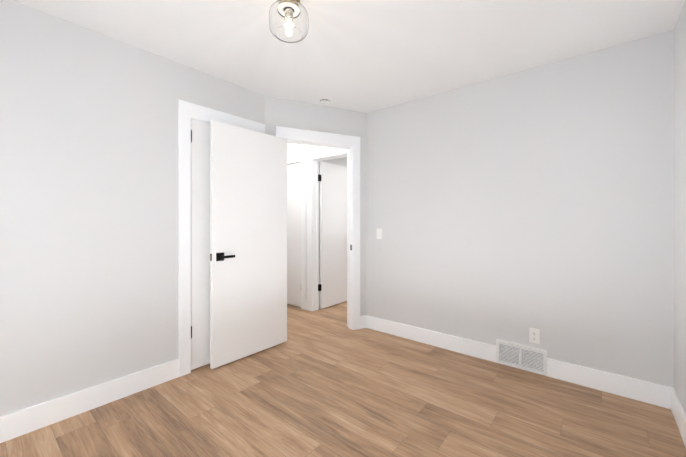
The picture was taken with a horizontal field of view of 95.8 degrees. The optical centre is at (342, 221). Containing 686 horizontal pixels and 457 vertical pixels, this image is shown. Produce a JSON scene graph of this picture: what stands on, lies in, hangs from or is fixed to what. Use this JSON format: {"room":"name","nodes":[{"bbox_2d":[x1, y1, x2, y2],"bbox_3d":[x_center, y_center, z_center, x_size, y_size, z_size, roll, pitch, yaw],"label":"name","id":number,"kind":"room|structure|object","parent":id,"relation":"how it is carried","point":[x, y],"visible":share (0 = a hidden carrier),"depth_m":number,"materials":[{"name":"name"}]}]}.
{"room":"empty bedroom","nodes":[
{"label":"empty bedroom","id":0,"kind":"room"},
{"bbox_2d":[0,0,264,416],"bbox_3d":[-1.642,-0.013,2.069,0.120,2.440,2.685,0,0,40],"label":"wall","id":1,"kind":"structure","parent":0,"point":[88,208],"depth_m":1.98,"materials":[{"name":"paint"}]},
{"bbox_2d":[0,359,178,442],"bbox_3d":[-1.823,1.137,1.744,0.015,0.140,1.714,0,0,40],"label":"baseboard","id":2,"kind":"structure","parent":1,"relation":"attached to","point":[26,420],"depth_m":1.95,"materials":[{"name":"white wood"}]},
{"bbox_2d":[191,119,209,369],"bbox_3d":[-1.040,0.188,2.722,0.047,2.014,0.610,0,0,40],"label":"closet door","id":3,"kind":"structure","parent":1,"relation":"in","point":[200,244],"depth_m":2.54,"materials":[{"name":"white wood"}]},
{"bbox_2d":[178,99,264,376],"bbox_3d":[-1.066,0.131,2.751,0.141,2.151,0.802,0,0,40],"label":"trim","id":4,"kind":"structure","parent":1,"relation":"attached to","point":[188,112],"depth_m":2.44,"materials":[{"name":"white wood"}]},
{"bbox_2d":[287,143,326,298],"bbox_3d":[-0.541,-0.014,4.347,2.096,2.440,0.120,0,0,40],"label":"wall","id":5,"kind":"structure","parent":0,"point":[292,148],"depth_m":4.23,"materials":[{"name":"paint"}]},
{"bbox_2d":[287,162,300,306],"bbox_3d":[-0.842,0.187,4.533,0.726,2.014,0.047,0,0,40],"label":"hall door","id":6,"kind":"structure","parent":5,"relation":"in","point":[294,234],"depth_m":4.39,"materials":[{"name":"white wood"}]},
{"bbox_2d":[287,152,305,309],"bbox_3d":[-0.822,0.131,4.566,0.917,2.151,0.141,0,0,40],"label":"door frame","id":7,"kind":"structure","parent":5,"relation":"attached to","point":[296,158],"depth_m":4.25,"materials":[{"name":"white wood"}]},
{"bbox_2d":[307,147,346,310],"bbox_3d":[-0.099,0.131,3.969,0.892,2.151,0.141,0,0,40],"label":"door frame","id":8,"kind":"structure","parent":5,"relation":"attached to","point":[314,157],"depth_m":4.17,"materials":[{"name":"white wood"}]},
{"bbox_2d":[319,161,346,308],"bbox_3d":[-0.066,0.187,4.486,0.089,2.014,0.716,0,0,40],"label":"hall door","id":9,"kind":"structure","parent":5,"relation":"in","point":[333,235],"depth_m":4.42,"materials":[{"name":"white wood"}]},
{"bbox_2d":[265,96,365,315],"bbox_3d":[-0.279,-0.013,3.329,1.193,2.440,0.115,0,0,-25],"label":"wall","id":10,"kind":"structure","parent":0,"point":[281,112],"depth_m":3.34,"materials":[{"name":"paint"}]},
{"bbox_2d":[209,120,286,368],"bbox_3d":[-0.804,0.188,2.793,0.092,2.014,0.792,0,0,40],"label":"entry door","id":11,"kind":"structure","parent":10,"relation":"in","point":[248,242],"depth_m":2.74,"materials":[{"name":"white wood"}]},
{"bbox_2d":[275,126,359,329],"bbox_3d":[-0.268,0.131,3.334,0.949,2.151,0.155,0,0,-25],"label":"door frame","id":12,"kind":"structure","parent":10,"relation":"attached to","point":[351,144],"depth_m":3.44,"materials":[{"name":"white wood"}]},
{"bbox_2d":[360,315,365,328],"bbox_3d":[0.227,1.137,3.497,0.084,0.140,0.015,0,0,-25],"label":"baseboard","id":13,"kind":"structure","parent":10,"relation":"attached to","point":[362,322],"depth_m":3.48,"materials":[{"name":"white wood"}]},
{"bbox_2d":[319,157,346,305],"bbox_3d":[0.319,-0.014,5.323,0.120,2.440,2.480,0,0,40],"label":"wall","id":14,"kind":"structure","parent":0,"point":[341,161],"depth_m":4.43,"materials":[{"name":"paint"}]},
{"bbox_2d":[0,301,685,456],"bbox_3d":[0.074,1.237,3.048,5.100,0.060,6.700,0,0,40],"label":"floor","id":15,"kind":"structure","parent":0,"point":[326,382],"depth_m":1.96,"materials":[{"name":"brown wood"}]},
{"bbox_2d":[13,0,684,112],"bbox_3d":[0.074,-1.273,3.047,5.100,0.080,6.700,0,0,40],"label":"ceiling","id":16,"kind":"structure","parent":0,"point":[365,56],"depth_m":2.08,"materials":[{"name":"paint"}]},
{"bbox_2d":[320,98,329,104],"bbox_3d":[-0.184,-1.212,3.149,0.104,0.042,0.104,0,0,40],"label":"smoke detector","id":17,"kind":"object","parent":16,"relation":"attached to","point":[324,101],"visible":1,"depth_m":3.12,"materials":[{"name":"white plastic"}]},
{"bbox_3d":[-0.300,-1.173,1.715,0.140,0.119,0.140,0,0,40],"label":"pendant light","id":18,"kind":"object","parent":16,"relation":"hanging from","visible":0},
{"bbox_2d":[286,26,291,36],"bbox_3d":[-0.299,-1.069,1.715,0.036,0.088,0.036,0,0,40],"label":"bulb","id":19,"kind":"object","parent":18,"relation":"attached to","point":[288,31],"visible":0.54,"depth_m":1.70,"materials":[{"name":"white glass"}]},
{"bbox_2d":[269,0,308,42],"bbox_3d":[-0.299,-1.102,1.715,0.218,0.137,0.218,0,0,40],"label":"shade","id":20,"kind":"object","parent":18,"relation":"attached to","point":[283,14],"visible":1,"depth_m":1.64,"materials":[{"name":"clear glass"}]},
{"bbox_2d":[366,29,673,387],"bbox_3d":[1.261,-0.013,2.820,2.629,2.440,0.180,0,0,40],"label":"wall","id":21,"kind":"structure","parent":0,"point":[513,207],"depth_m":2.45,"materials":[{"name":"paint"}]},
{"bbox_2d":[377,229,381,238],"bbox_3d":[0.397,0.137,3.408,0.070,0.115,0.013,0,0,40],"label":"light switch","id":22,"kind":"object","parent":21,"relation":"attached to","point":[379,233],"visible":1,"depth_m":3.40,"materials":[{"name":"white plastic"}]},
{"bbox_2d":[366,315,670,408],"bbox_3d":[1.187,1.137,2.755,2.390,0.140,0.015,0,0,40],"label":"baseboard","id":23,"kind":"structure","parent":21,"relation":"attached to","point":[639,390],"depth_m":2.35,"materials":[{"name":"white wood"}]},
{"bbox_2d":[496,339,546,375],"bbox_3d":[1.450,1.107,2.532,0.364,0.192,0.024,0,0,40],"label":"air vent","id":24,"kind":"object","parent":21,"relation":"in","point":[526,358],"visible":1,"depth_m":2.52,"materials":[{"name":"white metal"}]},
{"bbox_2d":[529,328,539,343],"bbox_3d":[1.530,0.915,2.475,0.070,0.115,0.009,0,0,40],"label":"electrical outlet","id":25,"kind":"object","parent":21,"relation":"attached to","point":[534,335],"visible":1,"depth_m":2.47,"materials":[{"name":"white plastic"}]},
{"bbox_2d":[674,0,685,413],"bbox_3d":[1.038,-0.012,0.579,0.120,2.440,3.800,0,0,40],"label":"wall","id":26,"kind":"structure","parent":0,"point":[680,208],"depth_m":1.83,"materials":[{"name":"paint"}]},
{"bbox_2d":[671,387,685,446],"bbox_3d":[0.986,1.138,0.622,0.015,0.140,3.560,0,0,40],"label":"baseboard","id":27,"kind":"structure","parent":26,"relation":"attached to","point":[678,412],"depth_m":1.80,"materials":[{"name":"white wood"}]}
]}

